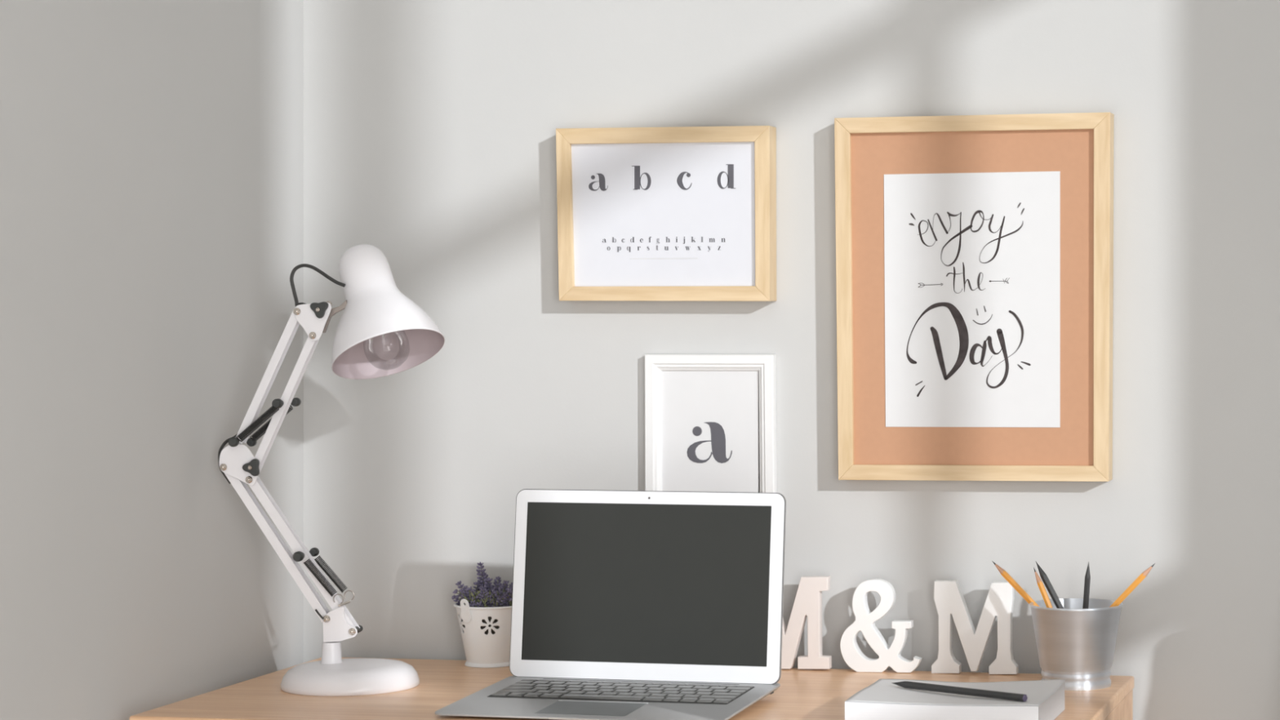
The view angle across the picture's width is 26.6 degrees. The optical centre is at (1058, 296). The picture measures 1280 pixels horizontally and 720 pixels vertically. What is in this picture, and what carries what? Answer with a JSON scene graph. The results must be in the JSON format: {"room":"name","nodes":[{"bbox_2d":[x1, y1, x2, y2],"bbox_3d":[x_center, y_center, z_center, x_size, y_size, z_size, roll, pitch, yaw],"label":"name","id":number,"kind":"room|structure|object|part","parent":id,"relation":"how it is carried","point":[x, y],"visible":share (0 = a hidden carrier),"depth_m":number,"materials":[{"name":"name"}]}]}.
{"room":"home office","nodes":[
{"label":"home office","id":0,"kind":"room"},
{"bbox_2d":[0,0,303,719],"bbox_3d":[-1.407,-0.261,1.160,0.100,2.950,4.620,0,0,9],"label":"wall","id":1,"kind":"structure","parent":0,"point":[152,151],"depth_m":3.02,"materials":[{"name":"paint"}]},
{"bbox_2d":[303,0,1279,719],"bbox_3d":[0.080,-0.261,3.306,2.335,2.950,0.100,0,0,9],"label":"wall","id":2,"kind":"structure","parent":0,"point":[430,126],"depth_m":3.32,"materials":[{"name":"paint"}]},
{"bbox_2d":[555,125,776,301],"bbox_3d":[-0.495,-0.104,3.333,0.279,0.219,0.033,0,0,9],"label":"picture frame","id":3,"kind":"object","parent":2,"relation":"attached to","point":[671,213],"visible":1,"depth_m":3.32,"materials":[{"name":"brown wood"}]},
{"bbox_3d":[-0.622,-0.104,3.354,0.023,0.218,0.033,0,0,9],"label":"frame rail","id":4,"kind":"part","parent":3,"relation":"part of","materials":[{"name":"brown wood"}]},
{"bbox_2d":[571,142,755,286],"bbox_3d":[-0.494,-0.104,3.335,0.260,0.203,0.026,0,0,9],"label":"print","id":5,"kind":"object","parent":3,"relation":"on","point":[644,214],"depth_m":3.32,"materials":[{"name":"grey paper"}]},
{"bbox_3d":[-0.493,-0.004,3.333,0.275,0.019,0.033,0,0,9],"label":"frame rail","id":6,"kind":"part","parent":3,"relation":"part of","materials":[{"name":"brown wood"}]},
{"bbox_3d":[-0.496,-0.203,3.333,0.278,0.020,0.033,0,0,9],"label":"frame rail","id":7,"kind":"part","parent":3,"relation":"part of","materials":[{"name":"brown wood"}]},
{"bbox_3d":[-0.367,-0.104,3.312,0.020,0.218,0.033,0,0,9],"label":"frame rail","id":8,"kind":"part","parent":3,"relation":"part of","materials":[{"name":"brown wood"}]},
{"bbox_2d":[644,354,777,493],"bbox_3d":[-0.439,0.186,3.334,0.170,0.227,0.013,0,0,9],"label":"picture frame","id":9,"kind":"object","parent":2,"relation":"attached to","point":[709,419],"visible":0.8,"depth_m":3.33,"materials":[{"name":"white paint"}]},
{"bbox_3d":[-0.513,0.186,3.346,0.021,0.227,0.013,0,0,9],"label":"frame rail","id":10,"kind":"part","parent":9,"relation":"part of","materials":[{"name":"white paint"}]},
{"bbox_3d":[-0.440,0.083,3.334,0.168,0.021,0.013,0,0,9],"label":"frame rail","id":11,"kind":"part","parent":9,"relation":"part of","materials":[{"name":"white paint"}]},
{"bbox_2d":[662,370,759,492],"bbox_3d":[-0.443,0.187,3.338,0.132,0.192,0.002,0,0,9],"label":"print","id":12,"kind":"object","parent":9,"relation":"on","point":[710,419],"depth_m":3.34,"materials":[{"name":"grey paper"}]},
{"bbox_3d":[-0.366,0.185,3.322,0.022,0.224,0.013,0,0,9],"label":"frame rail","id":13,"kind":"part","parent":9,"relation":"part of","materials":[{"name":"white paint"}]},
{"bbox_2d":[834,112,1114,481],"bbox_3d":[-0.105,0.001,3.268,0.346,0.453,0.033,0,0,9],"label":"picture frame","id":14,"kind":"object","parent":2,"relation":"attached to","point":[975,253],"visible":1,"depth_m":3.26,"materials":[{"name":"brown wood"}]},
{"bbox_3d":[-0.264,0.003,3.295,0.024,0.449,0.033,0,0,9],"label":"frame rail","id":15,"kind":"part","parent":14,"relation":"part of","materials":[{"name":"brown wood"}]},
{"bbox_3d":[-0.105,-0.214,3.268,0.346,0.022,0.033,0,0,9],"label":"frame rail","id":16,"kind":"part","parent":14,"relation":"part of","materials":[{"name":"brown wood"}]},
{"bbox_3d":[-0.103,0.217,3.268,0.339,0.021,0.033,0,0,9],"label":"frame rail","id":17,"kind":"part","parent":14,"relation":"part of","materials":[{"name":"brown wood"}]},
{"bbox_3d":[0.056,0.000,3.242,0.021,0.451,0.033,0,0,9],"label":"frame rail","id":18,"kind":"part","parent":14,"relation":"part of","materials":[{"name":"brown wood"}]},
{"bbox_3d":[-0.296,1.264,1.027,2.335,0.100,4.720,0,0,9],"label":"floor","id":19,"kind":"structure","parent":0,"visible":0},
{"bbox_2d":[128,657,1133,719],"bbox_3d":[-0.468,0.839,3.078,1.057,0.750,0.490,0,0,9],"label":"desk","id":20,"kind":"object","parent":19,"relation":"on","point":[802,694],"visible":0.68,"depth_m":3.06,"materials":[{"name":"brown wood"}]},
{"bbox_2d":[217,244,444,696],"bbox_3d":[-0.872,0.200,3.149,0.271,0.528,0.159,0,0,9],"label":"desk lamp","id":21,"kind":"object","parent":20,"relation":"on","point":[380,331],"visible":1,"depth_m":3.14,"materials":[{"name":"metal"}]},
{"bbox_3d":[-0.978,0.172,3.133,0.012,0.012,0.012,0,0,1],"label":"spring knob","id":22,"kind":"part","parent":21,"relation":"part of","materials":[{"name":"black plastic"}]},
{"bbox_3d":[-0.975,0.200,3.140,0.046,0.049,0.002,0,0,1],"label":"elbow plate","id":23,"kind":"part","parent":21,"relation":"part of","materials":[{"name":"metal"}]},
{"bbox_3d":[-0.968,0.174,3.166,0.010,0.010,0.012,0,0,1],"label":"spring knob","id":24,"kind":"part","parent":21,"relation":"part of","materials":[{"name":"black plastic"}]},
{"bbox_3d":[-0.926,0.127,3.134,0.012,0.012,0.016,0,0,1],"label":"spring knob","id":25,"kind":"part","parent":21,"relation":"part of","materials":[{"name":"black plastic"}]},
{"bbox_3d":[-0.915,0.126,3.166,0.011,0.010,0.017,0,0,9],"label":"spring knob","id":26,"kind":"part","parent":21,"relation":"part of","materials":[{"name":"black plastic"}]},
{"bbox_3d":[-0.901,0.308,3.133,0.012,0.012,0.016,0,0,1],"label":"spring knob","id":27,"kind":"part","parent":21,"relation":"part of","materials":[{"name":"black plastic"}]},
{"bbox_3d":[-0.886,0.029,3.138,0.044,0.046,0.002,0,0,1],"label":"head plate","id":28,"kind":"part","parent":21,"relation":"part of","materials":[{"name":"metal"}]},
{"bbox_3d":[-0.892,0.306,3.164,0.010,0.010,0.014,0,0,1],"label":"spring knob","id":29,"kind":"part","parent":21,"relation":"part of","materials":[{"name":"black plastic"}]},
{"bbox_3d":[-0.804,0.018,3.148,0.137,0.164,0.131,0,0,9],"label":"lamp shade","id":30,"kind":"part","parent":21,"relation":"part of","materials":[{"name":"metal"}]},
{"bbox_2d":[451,561,512,667],"bbox_3d":[-0.716,0.399,3.332,0.092,0.129,0.092,0,0,-33],"label":"pot","id":31,"kind":"object","parent":20,"relation":"on","point":[484,613],"visible":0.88,"depth_m":3.30,"materials":[{"name":"ceramic"}]},
{"bbox_2d":[435,488,786,719],"bbox_3d":[-0.503,0.346,2.991,0.333,0.236,0.242,0,0,11],"label":"laptop","id":32,"kind":"object","parent":20,"relation":"on","point":[627,605],"visible":1,"depth_m":3.08,"materials":[{"name":"metal"}]},
{"bbox_2d":[781,575,831,669],"bbox_3d":[-0.339,0.406,3.288,0.113,0.117,0.015,0,0,9],"label":"letter","id":33,"kind":"object","parent":20,"relation":"on","point":[808,598],"visible":0.63,"depth_m":3.28,"materials":[{"name":"white paint"}]},
{"bbox_2d":[840,578,922,672],"bbox_3d":[-0.219,0.407,3.266,0.101,0.115,0.016,0,0,9],"label":"ampersand","id":34,"kind":"object","parent":20,"relation":"on","point":[865,620],"visible":1,"depth_m":3.26,"materials":[{"name":"white paint"}]},
{"bbox_2d":[844,679,1066,719],"bbox_3d":[-0.111,0.447,2.896,0.213,0.034,0.177,0,0,9],"label":"book","id":35,"kind":"object","parent":20,"relation":"on","point":[883,700],"visible":0.88,"depth_m":2.83,"materials":[{"name":"white paper"}]},
{"bbox_2d":[891,680,1027,702],"bbox_3d":[-0.110,0.429,2.875,0.186,0.008,0.008,0,0,36],"label":"pencil","id":36,"kind":"object","parent":35,"relation":"on","point":[905,684],"visible":1,"depth_m":2.87,"materials":[{"name":"black wood"}]},
{"bbox_2d":[931,579,1018,674],"bbox_3d":[-0.103,0.407,3.251,0.107,0.114,0.015,0,0,9],"label":"letter","id":37,"kind":"object","parent":20,"relation":"on","point":[949,601],"visible":0.98,"depth_m":3.25,"materials":[{"name":"white paint"}]},
{"bbox_2d":[1029,598,1123,690],"bbox_3d":[0.021,0.415,3.153,0.112,0.098,0.112,0,0,9],"label":"pencil cup","id":38,"kind":"object","parent":20,"relation":"on","point":[1075,644],"visible":0.91,"depth_m":3.11,"materials":[{"name":"metal"}]},
{"bbox_2d":[991,560,1039,606],"bbox_3d":[-0.018,0.382,3.170,0.126,0.128,0.008,0,0,9],"label":"pencil","id":39,"kind":"object","parent":38,"relation":"in","point":[1010,580],"visible":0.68,"depth_m":3.17,"materials":[{"name":"orange paint"}]},
{"bbox_2d":[1033,567,1053,608],"bbox_3d":[-0.003,0.385,3.139,0.054,0.127,0.007,0,0,7],"label":"pencil","id":40,"kind":"object","parent":38,"relation":"in","point":[1039,582],"visible":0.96,"depth_m":3.14,"materials":[{"name":"orange paint"}]},
{"bbox_2d":[1035,561,1064,608],"bbox_3d":[0.009,0.382,3.154,0.073,0.132,0.008,0,0,9],"label":"pencil","id":41,"kind":"object","parent":38,"relation":"in","point":[1044,577],"visible":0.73,"depth_m":3.15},
{"bbox_2d":[1082,561,1090,608],"bbox_3d":[0.031,0.383,3.173,0.014,0.131,0.008,0,0,-4],"label":"pencil","id":42,"kind":"object","parent":38,"relation":"in","point":[1087,576],"visible":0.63,"depth_m":3.17,"materials":[{"name":"black wood"}]},
{"bbox_2d":[1109,563,1155,607],"bbox_3d":[0.053,0.382,3.139,0.126,0.132,0.008,0,0,9],"label":"pencil","id":43,"kind":"object","parent":38,"relation":"in","point":[1144,574],"visible":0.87,"depth_m":3.13,"materials":[{"name":"orange paint"}]},
{"bbox_3d":[0.063,0.847,3.118,0.018,0.734,0.237,0,0,9],"label":"panel","id":44,"kind":"part","parent":20,"relation":"part of","materials":[{"name":"brown wood"}]}
]}

